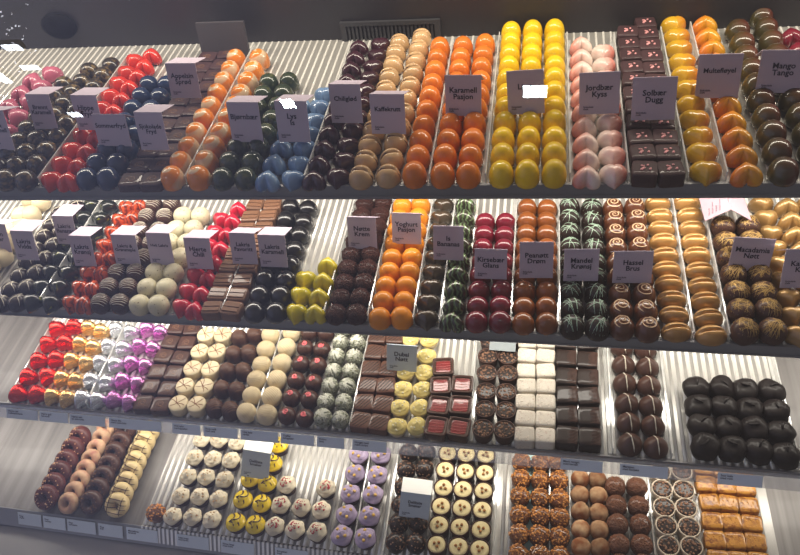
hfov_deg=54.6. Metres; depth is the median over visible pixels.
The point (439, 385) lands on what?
chocolate
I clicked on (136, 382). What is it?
heart
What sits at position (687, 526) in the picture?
cup
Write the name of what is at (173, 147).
chocolate
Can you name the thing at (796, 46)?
chocolate
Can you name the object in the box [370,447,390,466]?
cupcake
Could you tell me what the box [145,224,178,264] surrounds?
name card
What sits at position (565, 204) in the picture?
chocolate
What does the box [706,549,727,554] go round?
square
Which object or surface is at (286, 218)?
chocolate
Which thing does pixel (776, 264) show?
chocolate
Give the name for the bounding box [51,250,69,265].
chocolate
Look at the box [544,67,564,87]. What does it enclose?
chocolate
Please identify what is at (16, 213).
truffle
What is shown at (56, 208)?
chocolate
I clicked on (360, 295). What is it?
truffle
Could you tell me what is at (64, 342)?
chocolate
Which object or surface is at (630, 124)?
chocolate
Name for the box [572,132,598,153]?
chocolate
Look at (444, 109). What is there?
chocolate
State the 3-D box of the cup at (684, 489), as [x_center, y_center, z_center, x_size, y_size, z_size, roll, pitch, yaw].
[0.418,0.318,1.145,0.031,0.025,0.031,0,46,9]
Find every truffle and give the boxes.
[0,248,13,267]
[5,222,12,232]
[8,232,14,252]
[11,206,24,218]
[12,218,32,231]
[21,200,30,206]
[22,205,41,219]
[31,200,51,211]
[90,293,110,314]
[99,278,119,297]
[107,264,126,282]
[109,294,129,314]
[118,278,137,298]
[126,263,145,282]
[129,294,148,315]
[132,221,149,239]
[135,235,142,249]
[137,278,156,298]
[138,208,156,226]
[138,248,150,268]
[142,237,147,248]
[145,200,162,212]
[145,263,164,281]
[146,503,165,523]
[147,294,169,316]
[150,222,163,227]
[155,278,177,299]
[156,208,173,223]
[162,200,181,212]
[163,263,183,282]
[169,220,184,237]
[169,233,177,250]
[173,206,191,223]
[173,247,187,267]
[177,233,187,247]
[184,220,203,233]
[191,207,210,225]
[236,402,255,422]
[242,386,260,405]
[247,370,266,389]
[252,356,270,373]
[256,340,275,358]
[256,404,277,425]
[261,329,279,343]
[262,386,281,406]
[267,370,286,389]
[272,354,291,373]
[277,338,295,356]
[278,406,295,424]
[282,388,300,407]
[283,330,300,341]
[287,372,304,389]
[292,355,309,372]
[295,409,313,427]
[297,340,313,356]
[300,390,318,408]
[301,331,317,341]
[305,374,322,391]
[309,357,326,374]
[313,341,330,358]
[314,408,331,428]
[317,332,333,342]
[317,393,334,410]
[321,377,338,395]
[325,304,345,325]
[325,363,341,380]
[328,348,345,365]
[330,289,349,307]
[332,334,348,350]
[332,410,349,428]
[334,273,353,292]
[335,333,349,337]
[335,393,352,411]
[337,259,357,277]
[338,378,356,395]
[341,246,360,263]
[342,363,359,380]
[346,303,366,325]
[346,349,362,365]
[349,334,365,351]
[350,287,370,307]
[352,207,370,216]
[353,273,374,292]
[355,199,374,212]
[357,259,376,277]
[361,246,379,262]
[371,206,389,222]
[374,199,392,210]
[376,218,387,235]
[376,231,383,248]
[386,532,405,553]
[388,514,407,533]
[391,495,400,513]
[394,477,402,495]
[397,460,415,477]
[399,444,417,461]
[406,532,425,554]
[408,517,427,533]
[415,460,433,478]
[417,445,435,460]
[508,523,528,544]
[508,543,529,554]
[509,505,530,524]
[510,486,530,506]
[511,469,530,487]
[512,454,531,470]
[529,524,549,545]
[529,544,549,554]
[530,470,549,488]
[530,488,549,507]
[530,506,549,526]
[531,455,549,472]
[549,457,566,472]
[549,470,567,489]
[549,488,569,508]
[549,545,569,554]
[550,508,569,527]
[550,526,569,547]
[570,485,588,503]
[571,471,588,486]
[571,501,589,520]
[571,519,589,538]
[571,537,590,554]
[589,472,606,487]
[589,486,607,504]
[589,503,608,521]
[590,520,609,538]
[590,538,609,554]
[604,476,625,496]
[605,495,626,514]
[606,513,628,534]
[608,533,629,554]
[626,477,647,496]
[627,496,648,515]
[629,513,651,534]
[630,534,653,554]
[710,215,735,236]
[712,231,736,252]
[716,246,731,268]
[719,263,747,285]
[722,280,750,304]
[726,298,754,322]
[730,317,759,345]
[735,215,760,236]
[739,230,763,237]
[745,265,772,286]
[750,281,777,305]
[754,297,782,323]
[759,317,787,345]
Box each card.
[0,106,19,149]
[0,219,19,251]
[10,219,44,259]
[25,87,62,128]
[52,204,83,243]
[68,226,101,265]
[70,87,108,129]
[91,114,133,145]
[110,225,145,263]
[133,104,172,149]
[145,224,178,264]
[165,57,205,97]
[183,230,218,268]
[195,20,249,56]
[226,96,266,141]
[229,227,261,263]
[241,440,273,478]
[257,227,291,266]
[274,95,313,141]
[328,80,366,122]
[347,216,376,248]
[369,91,408,133]
[387,344,416,371]
[391,212,422,243]
[399,477,432,519]
[433,225,464,259]
[445,75,483,115]
[474,248,507,279]
[489,342,515,351]
[506,69,544,114]
[519,242,553,277]
[563,249,599,280]
[579,71,620,114]
[612,251,653,282]
[631,76,677,119]
[695,53,743,97]
[699,198,750,220]
[725,237,775,270]
[755,50,799,92]
[779,249,799,287]
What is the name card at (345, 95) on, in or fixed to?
on the chocolate at (353, 130)
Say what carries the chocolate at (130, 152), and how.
on the display case
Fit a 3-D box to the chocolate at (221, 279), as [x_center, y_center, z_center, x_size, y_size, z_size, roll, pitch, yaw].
[-0.237,0.006,1.049,0.026,0.016,0.023,0,46,8]
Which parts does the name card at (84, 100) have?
panel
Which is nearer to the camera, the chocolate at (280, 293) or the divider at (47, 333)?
the chocolate at (280, 293)
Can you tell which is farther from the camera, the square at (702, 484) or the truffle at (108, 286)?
the square at (702, 484)
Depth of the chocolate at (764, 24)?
1.00 m
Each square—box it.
[692,469,713,478]
[694,475,716,495]
[696,494,720,512]
[699,512,722,531]
[701,530,726,551]
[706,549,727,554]
[713,471,727,478]
[715,478,735,495]
[718,494,738,513]
[721,513,742,531]
[724,532,746,551]
[727,551,747,554]
[736,486,756,497]
[738,497,759,515]
[741,514,762,533]
[744,532,766,552]
[748,551,767,554]
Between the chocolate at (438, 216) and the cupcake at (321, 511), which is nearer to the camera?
the chocolate at (438, 216)
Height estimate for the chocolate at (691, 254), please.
0.019 m
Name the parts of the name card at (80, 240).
panel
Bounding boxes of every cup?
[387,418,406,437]
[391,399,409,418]
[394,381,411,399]
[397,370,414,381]
[403,337,418,345]
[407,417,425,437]
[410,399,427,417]
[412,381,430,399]
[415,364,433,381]
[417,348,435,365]
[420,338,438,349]
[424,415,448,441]
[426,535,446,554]
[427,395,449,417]
[428,515,449,537]
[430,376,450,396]
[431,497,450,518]
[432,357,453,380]
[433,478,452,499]
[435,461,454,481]
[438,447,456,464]
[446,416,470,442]
[448,395,471,418]
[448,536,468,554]
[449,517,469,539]
[451,375,473,395]
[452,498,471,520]
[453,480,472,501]
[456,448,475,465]
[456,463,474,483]
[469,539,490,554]
[470,520,490,541]
[472,419,493,443]
[472,500,491,522]
[473,482,492,502]
[474,400,494,421]
[475,464,494,484]
[476,365,496,384]
[476,382,495,402]
[476,450,495,466]
[478,348,497,366]
[480,341,489,348]
[494,420,514,444]
[495,401,515,422]
[496,383,515,403]
[497,365,517,385]
[498,351,517,367]
[650,466,670,482]
[651,479,672,500]
[653,497,675,518]
[655,515,677,538]
[657,535,679,554]
[671,467,692,482]
[672,480,694,501]
[674,498,697,520]
[677,517,700,539]
[679,536,702,554]
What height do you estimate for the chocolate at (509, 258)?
0.022 m
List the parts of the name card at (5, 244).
panel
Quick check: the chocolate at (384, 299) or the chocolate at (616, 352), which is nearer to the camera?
the chocolate at (384, 299)
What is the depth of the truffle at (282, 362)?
1.16 m
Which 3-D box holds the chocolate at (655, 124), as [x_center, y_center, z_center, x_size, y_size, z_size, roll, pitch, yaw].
[0.300,-0.173,0.890,0.027,0.018,0.026,2,46,10]
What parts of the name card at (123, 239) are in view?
panel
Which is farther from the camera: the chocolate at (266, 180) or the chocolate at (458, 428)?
the chocolate at (458, 428)
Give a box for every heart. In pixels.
[8,384,28,402]
[19,368,39,386]
[28,385,45,403]
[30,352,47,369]
[39,335,56,353]
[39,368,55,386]
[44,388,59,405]
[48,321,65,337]
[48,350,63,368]
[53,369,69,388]
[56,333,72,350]
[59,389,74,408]
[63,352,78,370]
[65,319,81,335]
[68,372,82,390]
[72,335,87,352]
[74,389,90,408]
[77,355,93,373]
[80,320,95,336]
[82,371,99,390]
[85,339,101,355]
[90,392,106,410]
[92,354,107,372]
[93,323,110,339]
[98,373,115,391]
[100,338,115,355]
[106,390,122,408]
[107,356,124,374]
[108,321,123,338]
[115,340,132,357]
[115,372,130,390]
[122,393,136,412]
[123,355,139,372]
[124,324,140,341]
[130,375,145,394]
[132,337,147,355]
[138,358,154,375]
[139,323,154,338]
[145,340,161,357]
[153,324,167,340]
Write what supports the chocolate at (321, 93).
on the display case
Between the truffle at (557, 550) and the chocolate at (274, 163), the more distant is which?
the truffle at (557, 550)
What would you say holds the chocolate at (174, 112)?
on the display case
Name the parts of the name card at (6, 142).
panel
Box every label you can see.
[6,408,37,420]
[18,512,41,526]
[39,411,67,423]
[43,516,65,530]
[67,519,95,534]
[70,414,104,426]
[98,523,122,537]
[109,417,161,431]
[126,527,157,542]
[172,423,200,435]
[176,534,208,549]
[203,426,237,438]
[221,540,253,554]
[241,429,277,442]
[275,547,307,554]
[281,433,313,445]
[317,436,343,448]
[352,439,386,452]
[560,458,602,472]
[620,463,667,478]
[717,472,762,487]
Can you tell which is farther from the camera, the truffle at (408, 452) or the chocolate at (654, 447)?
the truffle at (408, 452)
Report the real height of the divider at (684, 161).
0.014 m
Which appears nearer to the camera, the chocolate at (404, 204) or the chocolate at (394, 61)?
the chocolate at (394, 61)
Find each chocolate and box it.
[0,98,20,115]
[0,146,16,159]
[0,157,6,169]
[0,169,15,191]
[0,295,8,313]
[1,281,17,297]
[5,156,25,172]
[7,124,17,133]
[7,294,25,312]
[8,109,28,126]
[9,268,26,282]
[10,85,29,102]
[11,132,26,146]
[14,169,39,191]
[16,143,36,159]
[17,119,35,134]
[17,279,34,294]
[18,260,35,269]
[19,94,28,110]
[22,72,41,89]
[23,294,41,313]
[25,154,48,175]
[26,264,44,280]
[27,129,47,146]
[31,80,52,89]
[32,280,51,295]
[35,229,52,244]
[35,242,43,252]
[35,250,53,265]
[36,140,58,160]
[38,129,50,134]
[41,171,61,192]
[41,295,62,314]
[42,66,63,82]
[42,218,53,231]
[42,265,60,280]
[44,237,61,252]
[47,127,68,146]
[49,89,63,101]
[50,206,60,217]
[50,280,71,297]
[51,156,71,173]
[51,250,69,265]
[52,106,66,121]
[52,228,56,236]
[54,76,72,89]
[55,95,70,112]
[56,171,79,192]
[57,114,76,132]
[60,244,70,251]
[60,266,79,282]
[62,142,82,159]
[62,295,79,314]
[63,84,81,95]
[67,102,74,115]
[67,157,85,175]
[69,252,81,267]
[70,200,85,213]
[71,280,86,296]
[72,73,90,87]
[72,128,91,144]
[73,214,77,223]
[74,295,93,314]
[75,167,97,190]
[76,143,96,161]
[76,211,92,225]
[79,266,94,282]
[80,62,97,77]
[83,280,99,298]
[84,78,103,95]
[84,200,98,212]
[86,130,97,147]
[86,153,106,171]
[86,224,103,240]
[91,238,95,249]
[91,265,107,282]
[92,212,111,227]
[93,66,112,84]
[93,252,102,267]
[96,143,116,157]
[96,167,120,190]
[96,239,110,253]
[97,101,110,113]
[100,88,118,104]
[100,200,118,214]
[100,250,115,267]
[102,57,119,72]
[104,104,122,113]
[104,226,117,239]
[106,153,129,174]
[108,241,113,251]
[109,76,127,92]
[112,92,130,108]
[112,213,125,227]
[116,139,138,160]
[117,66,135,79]
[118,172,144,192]
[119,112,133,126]
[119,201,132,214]
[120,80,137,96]
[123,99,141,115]
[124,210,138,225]
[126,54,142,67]
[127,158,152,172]
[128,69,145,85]
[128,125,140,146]
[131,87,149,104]
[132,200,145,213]
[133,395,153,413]
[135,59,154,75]
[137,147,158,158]
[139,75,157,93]
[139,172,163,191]
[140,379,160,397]
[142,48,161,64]
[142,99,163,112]
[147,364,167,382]
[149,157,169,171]
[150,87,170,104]
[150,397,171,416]
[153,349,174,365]
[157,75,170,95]
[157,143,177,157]
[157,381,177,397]
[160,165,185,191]
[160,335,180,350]
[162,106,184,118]
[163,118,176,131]
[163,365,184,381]
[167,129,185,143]
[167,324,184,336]
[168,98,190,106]
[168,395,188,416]
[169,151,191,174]
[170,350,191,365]
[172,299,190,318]
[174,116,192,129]
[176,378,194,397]
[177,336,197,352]
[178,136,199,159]
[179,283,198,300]
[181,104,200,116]
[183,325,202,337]
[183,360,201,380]
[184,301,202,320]
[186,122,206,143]
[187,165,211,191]
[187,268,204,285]
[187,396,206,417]
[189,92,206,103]
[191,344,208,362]
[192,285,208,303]
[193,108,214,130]
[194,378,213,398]
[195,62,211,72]
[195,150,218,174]
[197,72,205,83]
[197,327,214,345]
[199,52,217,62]
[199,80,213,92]
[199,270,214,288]
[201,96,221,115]
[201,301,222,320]
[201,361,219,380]
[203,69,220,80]
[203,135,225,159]
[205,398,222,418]
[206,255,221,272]
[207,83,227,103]
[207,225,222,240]
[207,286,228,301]
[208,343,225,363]
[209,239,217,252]
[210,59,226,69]
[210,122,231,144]
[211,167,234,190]
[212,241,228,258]
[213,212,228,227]
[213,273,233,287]
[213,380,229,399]
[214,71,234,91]
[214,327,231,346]
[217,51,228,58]
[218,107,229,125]
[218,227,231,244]
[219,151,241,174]
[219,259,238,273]
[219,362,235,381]
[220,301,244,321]
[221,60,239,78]
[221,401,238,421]
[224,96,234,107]
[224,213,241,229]
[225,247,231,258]
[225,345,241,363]
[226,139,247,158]
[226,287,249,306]
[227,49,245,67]
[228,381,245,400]
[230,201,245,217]
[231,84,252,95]
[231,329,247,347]
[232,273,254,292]
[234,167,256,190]
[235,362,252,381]
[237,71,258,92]
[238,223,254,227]
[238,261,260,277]
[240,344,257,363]
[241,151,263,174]
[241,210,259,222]
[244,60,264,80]
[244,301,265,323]
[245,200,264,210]
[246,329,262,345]
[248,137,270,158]
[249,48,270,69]
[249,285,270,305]
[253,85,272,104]
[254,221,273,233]
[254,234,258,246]
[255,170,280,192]
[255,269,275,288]
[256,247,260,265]
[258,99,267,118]
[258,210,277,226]
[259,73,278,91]
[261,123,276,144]
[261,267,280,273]
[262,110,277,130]
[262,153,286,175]
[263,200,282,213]
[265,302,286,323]
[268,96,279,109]
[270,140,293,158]
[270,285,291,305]
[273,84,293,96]
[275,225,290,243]
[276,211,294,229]
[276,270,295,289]
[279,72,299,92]
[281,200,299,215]
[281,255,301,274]
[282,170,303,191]
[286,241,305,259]
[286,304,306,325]
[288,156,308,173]
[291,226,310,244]
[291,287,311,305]
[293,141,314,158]
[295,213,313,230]
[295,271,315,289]
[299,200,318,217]
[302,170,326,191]
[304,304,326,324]
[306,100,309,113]
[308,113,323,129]
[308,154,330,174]
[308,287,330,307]
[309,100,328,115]
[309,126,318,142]
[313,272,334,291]
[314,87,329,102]
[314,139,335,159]
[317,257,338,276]
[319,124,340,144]
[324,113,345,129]
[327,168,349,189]
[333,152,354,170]
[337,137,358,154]
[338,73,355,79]
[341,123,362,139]
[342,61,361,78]
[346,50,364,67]
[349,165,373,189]
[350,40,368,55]
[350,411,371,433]
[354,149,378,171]
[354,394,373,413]
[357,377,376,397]
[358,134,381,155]
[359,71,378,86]
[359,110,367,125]
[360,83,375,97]
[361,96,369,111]
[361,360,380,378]
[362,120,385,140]
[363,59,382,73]
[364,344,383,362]
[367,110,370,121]
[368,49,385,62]
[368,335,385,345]
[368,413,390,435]
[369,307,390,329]
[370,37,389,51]
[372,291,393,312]
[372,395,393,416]
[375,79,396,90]
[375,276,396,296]
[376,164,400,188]
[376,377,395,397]
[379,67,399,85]
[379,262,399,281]
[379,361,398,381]
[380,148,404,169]
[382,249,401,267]
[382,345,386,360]
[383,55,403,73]
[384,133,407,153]
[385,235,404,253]
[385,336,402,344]
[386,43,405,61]
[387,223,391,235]
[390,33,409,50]
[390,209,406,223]
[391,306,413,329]
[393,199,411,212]
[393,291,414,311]
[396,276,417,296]
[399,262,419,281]
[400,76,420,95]
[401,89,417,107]
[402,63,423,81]
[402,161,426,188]
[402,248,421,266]
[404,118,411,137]
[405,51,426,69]
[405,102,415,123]
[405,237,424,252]
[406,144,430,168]
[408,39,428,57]
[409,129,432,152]
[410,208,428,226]
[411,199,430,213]
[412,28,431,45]
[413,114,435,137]
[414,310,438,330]
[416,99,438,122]
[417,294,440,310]
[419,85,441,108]
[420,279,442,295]
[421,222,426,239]
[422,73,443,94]
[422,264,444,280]
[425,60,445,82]
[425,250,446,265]
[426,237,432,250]
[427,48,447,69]
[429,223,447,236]
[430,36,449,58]
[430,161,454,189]
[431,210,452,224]
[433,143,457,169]
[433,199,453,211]
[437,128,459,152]
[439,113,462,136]
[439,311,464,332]
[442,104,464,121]
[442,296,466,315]
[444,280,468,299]
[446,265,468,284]
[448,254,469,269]
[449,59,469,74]
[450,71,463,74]
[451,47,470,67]
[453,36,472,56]
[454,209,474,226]
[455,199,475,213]
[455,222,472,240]
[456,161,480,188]
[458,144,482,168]
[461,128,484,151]
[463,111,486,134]
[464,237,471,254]
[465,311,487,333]
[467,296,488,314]
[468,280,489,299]
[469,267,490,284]
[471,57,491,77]
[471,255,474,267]
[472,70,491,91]
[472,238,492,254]
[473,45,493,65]
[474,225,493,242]
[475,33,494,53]
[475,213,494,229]
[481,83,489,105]
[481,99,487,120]
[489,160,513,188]
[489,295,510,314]
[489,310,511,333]
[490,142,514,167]
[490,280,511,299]
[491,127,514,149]
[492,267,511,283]
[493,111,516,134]
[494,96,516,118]
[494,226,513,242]
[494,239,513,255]
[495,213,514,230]
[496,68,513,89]
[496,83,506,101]
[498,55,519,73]
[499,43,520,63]
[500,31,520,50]
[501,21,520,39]
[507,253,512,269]
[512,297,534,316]
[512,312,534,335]
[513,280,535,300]
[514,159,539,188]
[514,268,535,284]
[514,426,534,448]
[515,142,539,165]
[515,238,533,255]
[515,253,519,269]
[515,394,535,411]
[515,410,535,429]
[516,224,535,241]
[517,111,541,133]
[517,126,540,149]
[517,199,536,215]
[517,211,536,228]
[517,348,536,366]
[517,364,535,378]
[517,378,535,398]
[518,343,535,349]
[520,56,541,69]
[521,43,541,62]
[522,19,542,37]
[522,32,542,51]
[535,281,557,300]
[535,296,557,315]
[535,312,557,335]
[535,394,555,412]
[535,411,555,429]
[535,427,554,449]
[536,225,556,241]
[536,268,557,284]
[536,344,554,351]
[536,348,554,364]
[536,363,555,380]
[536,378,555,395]
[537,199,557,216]
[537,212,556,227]
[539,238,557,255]
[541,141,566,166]
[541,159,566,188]
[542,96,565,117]
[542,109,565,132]
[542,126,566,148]
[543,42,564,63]
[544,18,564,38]
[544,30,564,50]
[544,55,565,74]
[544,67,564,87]
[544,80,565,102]
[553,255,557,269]
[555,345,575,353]
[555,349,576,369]
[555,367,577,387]
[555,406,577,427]
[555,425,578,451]
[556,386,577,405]
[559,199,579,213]
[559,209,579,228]
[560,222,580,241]
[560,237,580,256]
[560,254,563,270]
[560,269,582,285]
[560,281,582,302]
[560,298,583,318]
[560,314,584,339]
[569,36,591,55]
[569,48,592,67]
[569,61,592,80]
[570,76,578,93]
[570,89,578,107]
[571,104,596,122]
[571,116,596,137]
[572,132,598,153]
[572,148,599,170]
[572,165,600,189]
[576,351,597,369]
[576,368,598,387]
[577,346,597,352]
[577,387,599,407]
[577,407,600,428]
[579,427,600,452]
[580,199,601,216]
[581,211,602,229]
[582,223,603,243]
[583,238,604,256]
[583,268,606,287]
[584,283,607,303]
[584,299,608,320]
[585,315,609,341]
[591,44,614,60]
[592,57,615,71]
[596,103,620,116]
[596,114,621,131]
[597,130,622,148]
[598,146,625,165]
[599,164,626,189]
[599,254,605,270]
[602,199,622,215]
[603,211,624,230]
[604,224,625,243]
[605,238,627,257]
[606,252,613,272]
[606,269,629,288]
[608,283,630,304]
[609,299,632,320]
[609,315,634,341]
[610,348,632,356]
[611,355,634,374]
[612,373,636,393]
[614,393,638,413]
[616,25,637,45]
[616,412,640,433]
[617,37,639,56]
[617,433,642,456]
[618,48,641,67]
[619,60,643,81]
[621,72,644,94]
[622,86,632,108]
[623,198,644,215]
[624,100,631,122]
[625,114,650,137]
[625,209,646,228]
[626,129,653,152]
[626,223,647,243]
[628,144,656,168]
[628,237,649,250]
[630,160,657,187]
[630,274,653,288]
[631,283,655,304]
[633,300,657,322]
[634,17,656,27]
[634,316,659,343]
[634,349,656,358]
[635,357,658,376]
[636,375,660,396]
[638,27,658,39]
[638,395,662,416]
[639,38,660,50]
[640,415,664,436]
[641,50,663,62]
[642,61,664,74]
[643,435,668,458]
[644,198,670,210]
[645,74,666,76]
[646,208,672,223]
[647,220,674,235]
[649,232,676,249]
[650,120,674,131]
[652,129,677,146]
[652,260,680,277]
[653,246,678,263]
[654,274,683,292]
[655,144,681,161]
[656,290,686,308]
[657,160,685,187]
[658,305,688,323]
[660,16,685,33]
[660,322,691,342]
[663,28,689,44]
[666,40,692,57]
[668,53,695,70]
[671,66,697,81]
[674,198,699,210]
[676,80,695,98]
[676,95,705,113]
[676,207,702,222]
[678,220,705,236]
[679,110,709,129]
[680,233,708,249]
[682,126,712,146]
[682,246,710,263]
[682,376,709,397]
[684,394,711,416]
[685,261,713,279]
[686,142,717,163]
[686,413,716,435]
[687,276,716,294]
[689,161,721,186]
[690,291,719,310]
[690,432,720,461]
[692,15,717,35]
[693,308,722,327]
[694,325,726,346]
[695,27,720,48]
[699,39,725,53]
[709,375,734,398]
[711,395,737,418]
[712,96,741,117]
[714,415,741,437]
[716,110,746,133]
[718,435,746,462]
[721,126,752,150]
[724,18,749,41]
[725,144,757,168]
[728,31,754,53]
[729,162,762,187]
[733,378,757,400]
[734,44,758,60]
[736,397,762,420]
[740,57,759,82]
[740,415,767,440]
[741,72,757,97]
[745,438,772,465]
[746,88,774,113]
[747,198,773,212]
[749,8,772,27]
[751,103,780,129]
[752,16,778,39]
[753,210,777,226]
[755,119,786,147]
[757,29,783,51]
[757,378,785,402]
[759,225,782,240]
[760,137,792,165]
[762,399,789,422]
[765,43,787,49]
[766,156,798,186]
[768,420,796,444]
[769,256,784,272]
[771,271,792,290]
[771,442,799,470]
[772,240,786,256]
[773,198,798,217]
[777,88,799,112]
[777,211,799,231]
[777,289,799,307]
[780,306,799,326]
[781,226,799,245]
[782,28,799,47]
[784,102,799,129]
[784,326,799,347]
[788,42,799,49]
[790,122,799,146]
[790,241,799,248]
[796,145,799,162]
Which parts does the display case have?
label rail, panel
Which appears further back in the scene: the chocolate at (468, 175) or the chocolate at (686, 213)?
the chocolate at (686, 213)
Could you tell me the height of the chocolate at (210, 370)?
0.017 m
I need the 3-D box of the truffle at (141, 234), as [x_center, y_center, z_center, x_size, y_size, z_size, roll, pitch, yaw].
[-0.382,-0.069,1.139,0.027,0.024,0.028,-1,45,8]
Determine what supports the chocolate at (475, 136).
on the display case
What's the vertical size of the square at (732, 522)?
0.021 m
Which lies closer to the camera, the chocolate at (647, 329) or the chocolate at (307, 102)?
the chocolate at (647, 329)
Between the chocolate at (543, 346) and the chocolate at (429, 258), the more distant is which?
the chocolate at (543, 346)
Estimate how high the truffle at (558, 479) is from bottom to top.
0.027 m
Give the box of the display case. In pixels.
[0,0,799,554]
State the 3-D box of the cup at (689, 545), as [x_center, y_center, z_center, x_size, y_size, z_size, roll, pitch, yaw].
[0.406,0.381,1.084,0.030,0.026,0.030,-19,46,-11]
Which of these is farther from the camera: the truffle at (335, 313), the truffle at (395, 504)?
the truffle at (395, 504)
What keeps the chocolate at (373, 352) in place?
on the display case
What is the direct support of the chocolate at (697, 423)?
on the display case
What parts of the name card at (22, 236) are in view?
panel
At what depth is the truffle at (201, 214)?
1.14 m
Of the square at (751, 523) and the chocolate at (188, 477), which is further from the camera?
the chocolate at (188, 477)
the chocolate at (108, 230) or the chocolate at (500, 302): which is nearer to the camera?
the chocolate at (500, 302)
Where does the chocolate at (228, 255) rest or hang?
on the display case
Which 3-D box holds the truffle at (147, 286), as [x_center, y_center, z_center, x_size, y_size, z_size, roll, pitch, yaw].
[-0.342,0.015,1.049,0.028,0.026,0.028,-1,46,8]
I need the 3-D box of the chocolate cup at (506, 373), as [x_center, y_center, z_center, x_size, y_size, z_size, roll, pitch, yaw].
[0.154,0.142,1.107,0.029,0.021,0.029,9,48,17]
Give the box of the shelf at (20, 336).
[0,315,799,450]
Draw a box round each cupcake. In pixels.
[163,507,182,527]
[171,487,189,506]
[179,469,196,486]
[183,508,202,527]
[185,450,203,467]
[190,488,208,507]
[193,432,210,449]
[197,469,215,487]
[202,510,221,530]
[204,450,221,469]
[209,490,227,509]
[210,437,227,450]
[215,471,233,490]
[222,452,240,471]
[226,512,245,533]
[228,435,245,452]
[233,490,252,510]
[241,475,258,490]
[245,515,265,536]
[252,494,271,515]
[258,474,276,494]
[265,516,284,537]
[269,455,282,474]
[271,496,290,516]
[272,436,288,456]
[277,476,295,496]
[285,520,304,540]
[291,498,310,518]
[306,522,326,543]
[312,500,330,521]
[316,479,335,499]
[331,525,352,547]
[336,504,357,526]
[340,484,360,505]
[345,464,365,485]
[349,449,368,465]
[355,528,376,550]
[359,506,379,528]
[362,484,383,506]
[367,466,387,486]
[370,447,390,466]
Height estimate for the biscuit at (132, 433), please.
0.028 m
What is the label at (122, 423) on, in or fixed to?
attached to the display case
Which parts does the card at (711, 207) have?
card panel, card panel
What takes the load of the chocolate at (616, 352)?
on the display case
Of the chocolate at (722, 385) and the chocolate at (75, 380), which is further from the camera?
the chocolate at (75, 380)
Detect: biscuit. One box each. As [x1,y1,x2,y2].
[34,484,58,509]
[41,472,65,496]
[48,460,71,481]
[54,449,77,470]
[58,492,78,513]
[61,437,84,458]
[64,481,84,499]
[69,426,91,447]
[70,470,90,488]
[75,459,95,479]
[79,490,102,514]
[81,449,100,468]
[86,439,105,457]
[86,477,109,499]
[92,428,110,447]
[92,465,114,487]
[96,419,114,437]
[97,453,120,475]
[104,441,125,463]
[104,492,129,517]
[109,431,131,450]
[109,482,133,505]
[114,428,136,440]
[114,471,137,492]
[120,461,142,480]
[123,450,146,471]
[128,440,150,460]
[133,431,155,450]
[137,420,159,438]
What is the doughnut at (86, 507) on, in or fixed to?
on the display case
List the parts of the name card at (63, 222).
panel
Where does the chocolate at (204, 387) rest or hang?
on the display case
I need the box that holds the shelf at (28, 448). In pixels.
[0,407,799,554]
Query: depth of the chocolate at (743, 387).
1.03 m
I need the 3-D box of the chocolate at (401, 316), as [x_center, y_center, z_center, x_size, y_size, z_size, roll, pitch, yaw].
[0.002,0.048,0.965,0.029,0.025,0.026,6,47,14]
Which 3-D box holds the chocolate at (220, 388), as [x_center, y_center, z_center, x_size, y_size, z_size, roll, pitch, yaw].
[-0.264,0.164,1.147,0.028,0.022,0.029,-37,51,-25]
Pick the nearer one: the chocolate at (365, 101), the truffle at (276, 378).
the chocolate at (365, 101)
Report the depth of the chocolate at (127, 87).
1.07 m
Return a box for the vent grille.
[339,18,440,41]
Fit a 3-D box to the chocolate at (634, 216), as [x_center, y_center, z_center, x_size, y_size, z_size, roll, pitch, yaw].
[0.318,-0.079,1.044,0.029,0.025,0.029,-5,45,4]
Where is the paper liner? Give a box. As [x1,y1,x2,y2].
[524,455,534,550]
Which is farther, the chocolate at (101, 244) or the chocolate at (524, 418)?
the chocolate at (101, 244)
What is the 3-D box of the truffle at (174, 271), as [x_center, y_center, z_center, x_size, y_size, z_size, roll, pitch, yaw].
[-0.312,-0.006,1.067,0.028,0.024,0.028,5,47,13]
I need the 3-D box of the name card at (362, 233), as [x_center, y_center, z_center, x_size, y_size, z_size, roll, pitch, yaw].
[-0.049,-0.069,1.048,0.040,0.044,0.042,1,46,10]
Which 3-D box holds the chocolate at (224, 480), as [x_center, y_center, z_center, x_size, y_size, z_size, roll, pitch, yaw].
[-0.281,0.324,1.242,0.030,0.028,0.030,28,55,31]
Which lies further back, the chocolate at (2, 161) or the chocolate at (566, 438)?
the chocolate at (566, 438)
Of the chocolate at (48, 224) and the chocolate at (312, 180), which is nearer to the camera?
the chocolate at (312, 180)
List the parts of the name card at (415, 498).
panel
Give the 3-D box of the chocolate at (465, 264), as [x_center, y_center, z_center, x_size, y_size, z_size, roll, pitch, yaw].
[0.077,-0.023,1.027,0.027,0.021,0.026,-26,48,-17]
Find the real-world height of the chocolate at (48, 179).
0.019 m
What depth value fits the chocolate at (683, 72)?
0.95 m
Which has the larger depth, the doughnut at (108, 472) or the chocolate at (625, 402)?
the doughnut at (108, 472)
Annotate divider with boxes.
[15,318,62,384]
[37,46,139,185]
[40,200,102,297]
[85,322,133,407]
[184,43,256,184]
[222,209,261,306]
[253,330,283,422]
[303,40,352,175]
[323,199,356,312]
[347,335,368,430]
[351,452,373,550]
[365,199,395,322]
[381,443,404,554]
[412,199,435,324]
[427,37,453,182]
[436,199,458,325]
[446,448,458,554]
[468,341,480,441]
[482,32,500,182]
[490,452,501,554]
[510,199,520,329]
[546,456,552,550]
[555,199,562,331]
[564,32,573,181]
[575,346,578,450]
[603,348,615,453]
[609,32,630,181]
[643,465,656,554]
[655,351,674,458]
[659,26,691,181]
[668,198,695,338]
[688,21,729,180]
[691,475,706,554]
[699,204,731,340]
[767,357,799,469]
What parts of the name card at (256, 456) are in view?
panel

